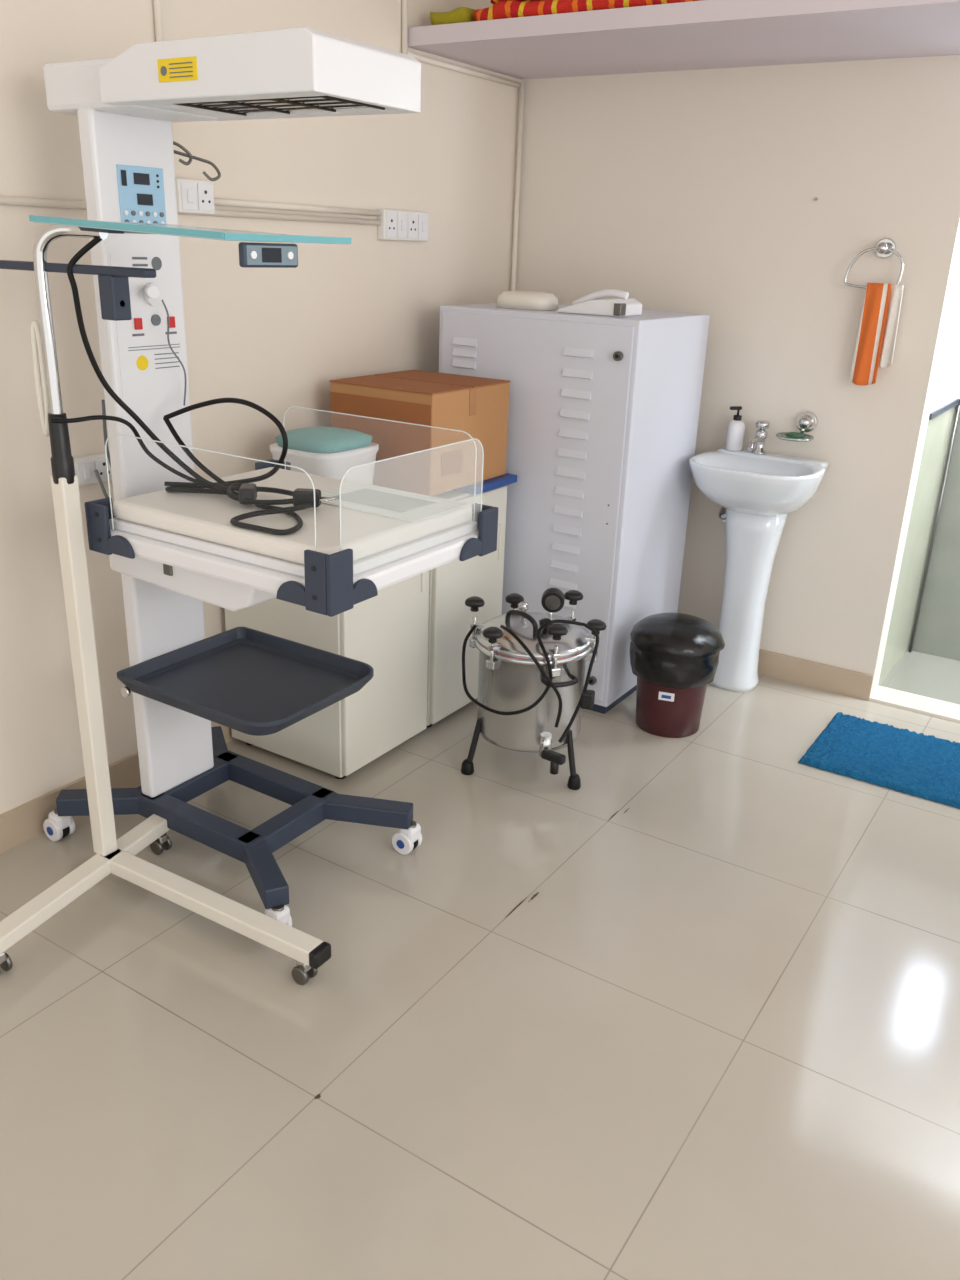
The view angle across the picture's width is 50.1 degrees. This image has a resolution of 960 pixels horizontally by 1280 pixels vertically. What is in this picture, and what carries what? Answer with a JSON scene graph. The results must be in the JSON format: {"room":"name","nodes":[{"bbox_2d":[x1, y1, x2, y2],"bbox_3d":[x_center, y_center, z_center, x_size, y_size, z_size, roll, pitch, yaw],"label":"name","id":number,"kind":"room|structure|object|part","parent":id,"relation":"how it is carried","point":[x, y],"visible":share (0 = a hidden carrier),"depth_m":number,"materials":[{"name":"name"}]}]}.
{"room":"hospital delivery room","nodes":[
{"label":"hospital delivery room","id":0,"kind":"room"},
{"bbox_2d":[0,0,520,813],"bbox_3d":[-1.484,-0.677,1.746,0.150,2.850,5.920,15,24,30],"label":"wall","id":1,"kind":"structure","parent":0,"point":[273,339],"depth_m":2.79,"materials":[{"name":"paint"}]},
{"bbox_2d":[74,452,111,485],"bbox_3d":[-0.933,-0.437,2.590,0.037,0.065,0.225,15,24,30],"label":"switchboard","id":2,"kind":"object","parent":1,"relation":"attached to","point":[85,466],"visible":0.31,"depth_m":2.53,"materials":[{"name":"white plastic"}]},
{"bbox_2d":[94,400,115,517],"bbox_3d":[-0.921,-0.445,2.524,0.058,0.305,0.136,0,21,-6],"label":"cord","id":3,"kind":"object","parent":2,"relation":"attached to","point":[103,401],"visible":0.45,"depth_m":2.49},
{"bbox_2d":[0,721,235,853],"bbox_3d":[-1.497,0.640,2.152,0.012,0.100,5.800,15,24,30],"label":"baseboard","id":4,"kind":"structure","parent":1,"relation":"attached to","point":[23,823],"depth_m":2.66,"materials":[{"name":"tile"}]},
{"bbox_2d":[175,178,214,214],"bbox_3d":[-0.730,-1.131,2.621,0.037,0.080,0.120,15,24,30],"label":"switchboard","id":5,"kind":"object","parent":1,"relation":"attached to","point":[194,196],"visible":0.96,"depth_m":2.61,"materials":[{"name":"white plastic"}]},
{"bbox_2d":[0,0,524,290],"bbox_3d":[-1.117,-0.850,2.105,0.027,2.740,4.584,15,24,30],"label":"conduit","id":6,"kind":"object","parent":1,"relation":"attached to","point":[4,200],"visible":0.6,"depth_m":3.03,"materials":[{"name":"plastic"}]},
{"bbox_2d":[377,209,428,240],"bbox_3d":[-0.246,-1.346,3.338,0.037,0.090,0.240,15,24,30],"label":"switchboard","id":7,"kind":"object","parent":1,"relation":"attached to","point":[395,224],"visible":1,"depth_m":3.31,"materials":[{"name":"white plastic"}]},
{"bbox_2d":[0,650,959,1279],"bbox_3d":[0.421,1.074,1.489,4.700,0.101,6.600,15,24,30],"label":"floor","id":8,"kind":"structure","parent":0,"point":[718,1035],"depth_m":2.06,"materials":[{"name":"tile"}]},
{"bbox_2d":[0,215,350,984],"bbox_3d":[-0.621,-0.056,2.105,0.746,1.491,0.565,4,21,4],"label":"stand","id":9,"kind":"object","parent":8,"relation":"on","point":[117,857],"visible":1,"depth_m":2.16,"materials":[{"name":"beige metal"}]},
{"bbox_3d":[-0.881,-0.523,2.063,0.034,0.228,0.012,15,24,30],"label":"lift handle","id":10,"kind":"part","parent":9,"relation":"part of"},
{"bbox_3d":[-0.871,0.081,2.273,0.040,0.900,0.040,15,24,30],"label":"post","id":11,"kind":"part","parent":9,"relation":"part of","materials":[{"name":"white metal"}]},
{"bbox_3d":[-0.709,-0.767,1.914,0.100,0.016,0.030,15,24,30],"label":"lamp panel arm","id":12,"kind":"part","parent":9,"relation":"part of","materials":[{"name":"metal"}]},
{"bbox_3d":[-0.507,-0.718,1.804,0.470,0.024,0.300,15,24,30],"label":"lamp panel glass","id":13,"kind":"part","parent":9,"relation":"part of","materials":[{"name":"teal glass"}]},
{"bbox_2d":[43,27,497,926],"bbox_3d":[-0.547,-0.283,2.283,0.992,1.793,0.634,15,24,30],"label":"infant warmer","id":14,"kind":"object","parent":8,"relation":"on","point":[173,553],"depth_m":2.20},
{"bbox_3d":[-0.961,0.415,2.636,0.227,0.050,0.055,-1,21,-7],"label":"leg","id":15,"kind":"part","parent":14,"relation":"part of","materials":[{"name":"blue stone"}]},
{"bbox_2d":[121,686,130,696],"bbox_3d":[-0.826,0.121,2.396,0.024,0.024,0.010,15,24,30],"label":"knob","id":16,"kind":"object","parent":14,"relation":"on","point":[125,691],"depth_m":2.39,"materials":[{"name":"silver metal"}]},
{"bbox_2d":[134,318,142,329],"bbox_3d":[-0.747,-0.691,2.246,0.006,0.024,0.018,15,24,30],"label":"switch","id":17,"kind":"object","parent":14,"relation":"attached to","point":[138,322],"depth_m":2.24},
{"bbox_3d":[-0.731,-0.698,2.277,0.002,0.300,0.180,15,24,30],"label":"service panel","id":18,"kind":"part","parent":14,"relation":"part of","materials":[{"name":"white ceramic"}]},
{"bbox_2d":[151,314,160,325],"bbox_3d":[-0.720,-0.711,2.284,0.004,0.024,0.024,15,24,30],"label":"socket","id":19,"kind":"object","parent":14,"relation":"attached to","point":[155,318],"depth_m":2.28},
{"bbox_2d":[167,316,174,327],"bbox_3d":[-0.697,-0.717,2.319,0.006,0.024,0.018,15,24,30],"label":"switch","id":20,"kind":"object","parent":14,"relation":"attached to","point":[172,318],"depth_m":2.32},
{"bbox_2d":[169,62,191,64],"bbox_3d":[-0.537,-1.034,1.843,0.060,0.002,0.001,15,24,30],"label":"print","id":21,"kind":"object","parent":14,"relation":"on","point":[170,63],"depth_m":1.84},
{"bbox_2d":[169,66,191,68],"bbox_3d":[-0.537,-1.027,1.845,0.060,0.002,0.001,15,24,30],"label":"print","id":22,"kind":"object","parent":14,"relation":"on","point":[170,67],"depth_m":1.85},
{"bbox_2d":[169,71,192,73],"bbox_3d":[-0.538,-1.021,1.848,0.060,0.002,0.001,15,24,30],"label":"print","id":23,"kind":"object","parent":14,"relation":"on","point":[170,72],"depth_m":1.85},
{"bbox_2d":[170,75,192,77],"bbox_3d":[-0.538,-1.014,1.850,0.060,0.002,0.001,15,24,30],"label":"print","id":24,"kind":"object","parent":14,"relation":"on","point":[171,76],"depth_m":1.85},
{"bbox_3d":[-0.549,-0.529,2.070,0.529,0.521,0.322,9,22,18],"label":"power cable coil","id":25,"kind":"part","parent":14,"relation":"part of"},
{"bbox_3d":[-0.699,0.458,2.550,0.390,0.055,0.055,15,24,30],"label":"rail","id":26,"kind":"part","parent":14,"relation":"part of","materials":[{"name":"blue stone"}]},
{"bbox_3d":[-0.533,-0.267,1.988,0.568,0.206,0.002,15,24,30],"label":"panel edge","id":27,"kind":"part","parent":14,"relation":"part of","materials":[{"name":"plastic"}]},
{"bbox_3d":[-0.752,0.311,2.926,0.055,0.050,0.200,-6,22,-19],"label":"leg","id":28,"kind":"part","parent":14,"relation":"part of","materials":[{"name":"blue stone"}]},
{"bbox_2d":[43,27,420,121],"bbox_3d":[-0.511,-1.082,2.000,0.765,0.100,0.300,15,24,30],"label":"hood","id":29,"kind":"object","parent":14,"relation":"attached to","point":[300,72],"depth_m":1.86,"materials":[{"name":"white metal"}]},
{"bbox_2d":[117,627,373,735],"bbox_3d":[-0.544,0.094,2.451,0.485,0.044,0.410,15,24,30],"label":"tray","id":30,"kind":"object","parent":14,"relation":"on","point":[246,680],"depth_m":2.47,"materials":[{"name":"plastic"}]},
{"bbox_3d":[-0.498,0.533,2.374,0.055,0.050,0.229,-8,23,-24],"label":"leg","id":31,"kind":"part","parent":14,"relation":"part of","materials":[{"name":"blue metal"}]},
{"bbox_3d":[-0.554,0.383,2.759,0.390,0.055,0.055,15,24,30],"label":"rail","id":32,"kind":"part","parent":14,"relation":"part of","materials":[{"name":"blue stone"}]},
{"bbox_3d":[-0.450,0.598,2.288,0.028,0.015,0.028,15,24,30],"label":"caster stem","id":33,"kind":"part","parent":14,"relation":"part of","materials":[{"name":"metal"}]},
{"bbox_2d":[175,96,384,115],"bbox_3d":[-0.383,-1.014,1.945,0.417,0.009,0.197,15,24,30],"label":"grille","id":34,"kind":"object","parent":14,"relation":"attached to","point":[298,105],"depth_m":1.98,"materials":[{"name":"black metal"}]},
{"bbox_3d":[-0.399,-0.278,2.218,0.605,0.042,0.488,15,24,30],"label":"mattress","id":35,"kind":"part","parent":14,"relation":"part of","materials":[{"name":"plastic"}]},
{"bbox_2d":[110,528,478,593],"bbox_3d":[-0.399,-0.221,2.244,0.655,0.042,0.540,15,24,30],"label":"tray","id":36,"kind":"object","parent":14,"relation":"on","point":[373,576],"depth_m":2.04,"materials":[{"name":"white plastic"}]},
{"bbox_3d":[-0.296,0.438,2.641,0.244,0.050,0.055,6,21,9],"label":"leg","id":37,"kind":"part","parent":14,"relation":"part of","materials":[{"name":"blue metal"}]},
{"bbox_2d":[321,482,469,521],"bbox_3d":[-0.211,-0.304,2.236,0.324,0.003,0.206,15,24,30],"label":"leaflet","id":38,"kind":"object","parent":14,"relation":"on","point":[388,502],"visible":0.86,"depth_m":2.22,"materials":[{"name":"paper"}]},
{"bbox_2d":[333,488,436,512],"bbox_3d":[-0.211,-0.305,2.236,0.202,0.001,0.124,15,24,30],"label":"print","id":39,"kind":"object","parent":38,"relation":"on","point":[371,498],"depth_m":2.23},
{"bbox_3d":[-0.177,0.475,2.632,0.028,0.015,0.028,15,24,30],"label":"caster stem","id":40,"kind":"part","parent":14,"relation":"part of","materials":[{"name":"metal"}]},
{"bbox_2d":[224,571,428,778],"bbox_3d":[-0.452,-0.034,3.099,0.465,0.750,0.405,15,24,30],"label":"storage unit","id":41,"kind":"object","parent":8,"relation":"on","point":[387,631],"visible":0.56,"depth_m":2.98,"materials":[{"name":"laminate"}]},
{"bbox_2d":[270,426,378,484],"bbox_3d":[-0.443,-0.492,2.945,0.240,0.214,0.260,15,24,30],"label":"tub","id":42,"kind":"object","parent":41,"relation":"on","point":[329,452],"visible":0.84,"depth_m":2.84,"materials":[{"name":"plastic"}]},
{"bbox_3d":[-0.271,0.004,2.987,0.017,0.712,0.395,15,24,30],"label":"door","id":43,"kind":"part","parent":41,"relation":"part of","materials":[{"name":"beige laminate"}]},
{"bbox_3d":[-0.169,-0.200,3.043,0.008,0.120,0.010,15,24,30],"label":"door pull","id":44,"kind":"part","parent":41,"relation":"part of","materials":[{"name":"white metal"}]},
{"bbox_2d":[426,486,506,727],"bbox_3d":[-0.218,-0.156,3.438,0.465,0.750,0.405,15,24,30],"label":"storage unit","id":45,"kind":"object","parent":8,"relation":"on","point":[450,620],"visible":0.36,"depth_m":3.29,"materials":[{"name":"laminate"}]},
{"bbox_2d":[453,473,516,494],"bbox_3d":[-0.145,-0.546,3.381,0.480,0.024,0.245,15,24,30],"label":"board","id":46,"kind":"object","parent":45,"relation":"on","point":[506,479],"visible":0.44,"depth_m":3.24,"materials":[{"name":"plastic"}]},
{"bbox_2d":[329,370,510,495],"bbox_3d":[-0.183,-0.661,3.224,0.383,0.298,0.426,15,24,30],"label":"cardboard box","id":47,"kind":"object","parent":46,"relation":"on","point":[478,407],"visible":0.86,"depth_m":3.06,"materials":[{"name":"brown cardboard"}]},
{"bbox_2d":[441,448,462,476],"bbox_3d":[-0.084,-0.529,3.069,0.002,0.070,0.110,15,24,30],"label":"print","id":48,"kind":"object","parent":47,"relation":"attached to","point":[451,458],"depth_m":3.07,"materials":[{"name":"paper"}]},
{"bbox_3d":[0.066,-0.322,3.382,0.008,0.120,0.010,15,24,30],"label":"door pull","id":49,"kind":"part","parent":45,"relation":"part of","materials":[{"name":"white metal"}]},
{"bbox_2d":[461,588,605,789],"bbox_3d":[0.167,0.121,3.021,0.422,0.561,0.409,15,24,30],"label":"pressure autoclave","id":50,"kind":"object","parent":8,"relation":"on","point":[533,694],"visible":1,"depth_m":2.91,"materials":[{"name":"metal"}]},
{"bbox_3d":[-0.017,0.305,3.041,0.049,0.153,0.018,-6,22,-19],"label":"leg","id":51,"kind":"part","parent":50,"relation":"part of","materials":[{"name":"black plastic"}]},
{"bbox_3d":[-0.012,-0.102,2.988,0.056,0.038,0.058,15,24,30],"label":"knob","id":52,"kind":"part","parent":50,"relation":"part of","materials":[{"name":"black plastic"}]},
{"bbox_3d":[0.038,-0.011,2.841,0.056,0.038,0.058,15,24,30],"label":"knob","id":53,"kind":"part","parent":50,"relation":"part of","materials":[{"name":"black plastic"}]},
{"bbox_3d":[0.108,-0.117,3.122,0.056,0.038,0.058,15,24,30],"label":"knob","id":54,"kind":"part","parent":50,"relation":"part of","materials":[{"name":"black plastic"}]},
{"bbox_3d":[0.117,-0.052,2.910,0.018,0.064,0.130,-16,27,-38],"label":"lid handle","id":55,"kind":"part","parent":50,"relation":"part of","materials":[{"name":"black plastic"}]},
{"bbox_3d":[0.156,-0.029,2.975,0.336,0.048,0.336,15,24,30],"label":"lid","id":56,"kind":"part","parent":50,"relation":"part of","materials":[{"name":"metal"}]},
{"bbox_3d":[0.204,-0.070,2.978,0.012,0.050,0.012,15,24,30],"label":"gauge stem","id":57,"kind":"part","parent":50,"relation":"part of","materials":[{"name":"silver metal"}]},
{"bbox_3d":[0.205,0.326,2.867,0.070,0.026,0.026,17,26,34],"label":"drain lever","id":58,"kind":"part","parent":50,"relation":"part of","materials":[{"name":"black plastic"}]},
{"bbox_3d":[0.208,0.353,2.874,0.024,0.040,0.024,15,24,30],"label":"drain spout","id":59,"kind":"part","parent":50,"relation":"part of","materials":[{"name":"black plastic"}]},
{"bbox_3d":[0.213,-0.019,2.794,0.056,0.038,0.058,15,24,30],"label":"knob","id":60,"kind":"part","parent":50,"relation":"part of","materials":[{"name":"black plastic"}]},
{"bbox_3d":[0.227,0.116,2.860,0.104,0.013,0.052,-8,23,-24],"label":"handle","id":61,"kind":"part","parent":50,"relation":"part of","materials":[{"name":"black plastic"}]},
{"bbox_3d":[0.266,0.337,2.986,0.018,0.153,0.049,-18,29,-42],"label":"leg","id":62,"kind":"part","parent":50,"relation":"part of","materials":[{"name":"black plastic"}]},
{"bbox_3d":[0.282,-0.125,3.075,0.056,0.038,0.058,15,24,30],"label":"knob","id":63,"kind":"part","parent":50,"relation":"part of","materials":[{"name":"black plastic"}]},
{"bbox_3d":[0.333,-0.034,2.928,0.056,0.038,0.058,15,24,30],"label":"knob","id":64,"kind":"part","parent":50,"relation":"part of","materials":[{"name":"black plastic"}]},
{"bbox_2d":[439,303,709,713],"bbox_3d":[0.292,-0.496,3.635,0.720,1.280,0.586,15,24,30],"label":"storage cabinet","id":65,"kind":"object","parent":8,"relation":"on","point":[603,412],"visible":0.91,"depth_m":3.32,"materials":[{"name":"white metal"}]},
{"bbox_2d":[496,291,558,310],"bbox_3d":[0.156,-1.115,3.371,0.200,0.053,0.140,15,24,30],"label":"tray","id":66,"kind":"object","parent":65,"relation":"on","point":[525,300],"visible":0.98,"depth_m":3.31,"materials":[{"name":"white plastic"}]},
{"bbox_3d":[0.145,-0.435,3.416,0.690,1.212,0.007,15,24,30],"label":"door panel","id":67,"kind":"part","parent":65,"relation":"part of","materials":[{"name":"white metal"}]},
{"bbox_2d":[557,289,641,316],"bbox_3d":[0.377,-1.061,3.220,0.225,0.076,0.168,15,24,30],"label":"desk telephone","id":68,"kind":"object","parent":65,"relation":"on","point":[588,304],"visible":1,"depth_m":3.17,"materials":[{"name":"white plastic"}]},
{"bbox_2d":[629,612,724,737],"bbox_3d":[0.632,0.105,3.364,0.304,0.376,0.303,15,24,30],"label":"waste bin","id":69,"kind":"object","parent":8,"relation":"on","point":[674,657],"visible":1,"depth_m":3.26,"materials":[{"name":"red plastic"}]},
{"bbox_2d":[689,420,828,692],"bbox_3d":[0.922,-0.268,3.582,0.430,0.937,0.392,15,24,30],"label":"basin","id":70,"kind":"object","parent":8,"relation":"on","point":[756,490],"visible":0.98,"depth_m":3.55,"materials":[{"name":"ceramic"}]},
{"bbox_2d":[725,406,744,450],"bbox_3d":[0.898,-0.743,3.604,0.058,0.152,0.061,15,24,30],"label":"soap dispenser bottle","id":71,"kind":"object","parent":70,"relation":"on","point":[736,427],"visible":1,"depth_m":3.59,"materials":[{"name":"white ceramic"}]},
{"bbox_2d":[689,451,824,515],"bbox_3d":[0.926,-0.513,3.480,0.430,0.176,0.374,15,24,30],"label":"basin","id":72,"kind":"object","parent":70,"relation":"attached to","point":[745,483],"depth_m":3.39,"materials":[{"name":"ceramic"}]},
{"bbox_2d":[798,712,959,808],"bbox_3d":[1.410,0.393,3.184,0.728,0.022,0.438,15,24,30],"label":"bath mat","id":73,"kind":"object","parent":8,"relation":"on","point":[905,761],"visible":1,"depth_m":3.21,"materials":[{"name":"blue fabric"}]},
{"bbox_2d":[515,55,959,695],"bbox_3d":[0.819,-1.307,3.605,1.570,2.850,0.120,15,24,30],"label":"wall","id":74,"kind":"structure","parent":0,"point":[687,191],"depth_m":3.49,"materials":[{"name":"paint"}]},
{"bbox_2d":[407,0,959,79],"bbox_3d":[1.798,-1.468,2.350,4.389,0.050,0.700,15,24,30],"label":"loft slab","id":75,"kind":"object","parent":74,"relation":"attached to","point":[703,34],"visible":1,"depth_m":2.92,"materials":[{"name":"paint"}]},
{"bbox_2d":[430,0,700,24],"bbox_3d":[0.311,-1.884,3.058,0.924,0.111,0.408,15,24,30],"label":"folded blankets","id":76,"kind":"object","parent":75,"relation":"on","point":[500,9],"visible":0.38,"depth_m":2.96,"materials":[{"name":"red fabric"}]},
{"bbox_2d":[430,7,475,24],"bbox_3d":[-0.016,-1.939,3.245,0.164,0.055,0.338,15,24,30],"label":"blanket","id":77,"kind":"object","parent":76,"relation":"on","point":[461,14],"depth_m":3.11,"materials":[{"name":"fabric"}]},
{"bbox_2d":[490,0,506,3],"bbox_3d":[0.388,-1.892,3.008,0.671,0.056,0.399,15,24,30],"label":"blanket","id":78,"kind":"object","parent":76,"relation":"on","point":[492,1],"depth_m":3.02,"materials":[{"name":"red fabric"}]},
{"bbox_2d":[776,411,816,441],"bbox_3d":[1.071,-0.724,3.479,0.126,0.092,0.133,15,24,30],"label":"soap dish","id":79,"kind":"object","parent":74,"relation":"attached to","point":[806,421],"visible":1,"depth_m":3.49,"materials":[{"name":"silver metal"}]},
{"bbox_3d":[1.068,-0.687,3.490,0.124,0.016,0.124,15,24,30],"label":"dish","id":80,"kind":"part","parent":79,"relation":"part of","materials":[{"name":"clear glass"}]},
{"bbox_2d":[758,649,873,700],"bbox_3d":[0.739,-0.002,4.044,1.558,0.095,0.012,15,24,30],"label":"baseboard","id":81,"kind":"structure","parent":74,"relation":"attached to","point":[855,684],"depth_m":3.75,"materials":[{"name":"tile"}]},
{"bbox_2d":[844,238,903,288],"bbox_3d":[1.247,-1.183,3.236,0.176,0.156,0.063,15,24,30],"label":"towel ring","id":82,"kind":"object","parent":74,"relation":"attached to","point":[885,248],"visible":1,"depth_m":3.22,"materials":[{"name":"silver metal"}]},
{"bbox_2d":[849,283,903,385],"bbox_3d":[1.264,-0.972,3.279,0.124,0.314,0.042,15,24,30],"label":"hand towel","id":83,"kind":"object","parent":82,"relation":"hanging from","point":[878,326],"visible":1,"depth_m":3.27,"materials":[{"name":"orange fabric"}]},
{"bbox_3d":[1.254,-1.221,3.201,0.036,0.036,0.036,15,24,30],"label":"knob","id":84,"kind":"part","parent":82,"relation":"part of","materials":[{"name":"silver metal"}]},
{"bbox_2d":[869,686,959,722],"bbox_3d":[1.803,0.293,3.498,0.900,0.012,0.140,15,24,30],"label":"threshold","id":85,"kind":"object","parent":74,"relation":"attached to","point":[949,711],"depth_m":3.63,"materials":[{"name":"stone"}]},
{"bbox_2d":[878,407,954,685],"bbox_3d":[1.562,-0.370,3.820,0.120,1.000,0.500,15,24,30],"label":"tiled wall","id":86,"kind":"structure","parent":0,"point":[938,428],"depth_m":3.78,"materials":[{"name":"tile"}]},
{"bbox_2d":[908,405,959,651],"bbox_3d":[1.750,-0.409,3.967,0.012,0.980,0.012,15,24,30],"label":"trim","id":87,"kind":"structure","parent":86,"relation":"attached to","point":[958,406],"depth_m":3.95,"materials":[{"name":"metal"}]},
{"bbox_2d":[929,399,958,419],"bbox_3d":[1.633,-0.813,3.612,0.008,0.020,0.500,15,24,30],"label":"trim","id":88,"kind":"structure","parent":86,"relation":"attached to","point":[954,403],"depth_m":3.57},
{"bbox_2d":[907,405,959,660],"bbox_3d":[2.577,-0.223,3.564,2.140,0.980,0.120,15,24,30],"label":"wall","id":89,"kind":"structure","parent":0,"point":[937,633],"depth_m":4.01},
{"bbox_2d":[930,257,959,412],"bbox_3d":[1.612,-1.699,3.308,0.120,1.850,0.500,15,24,30],"label":"wall","id":90,"kind":"structure","parent":0,"point":[947,383],"depth_m":3.47,"materials":[{"name":"white paint"}]}
]}

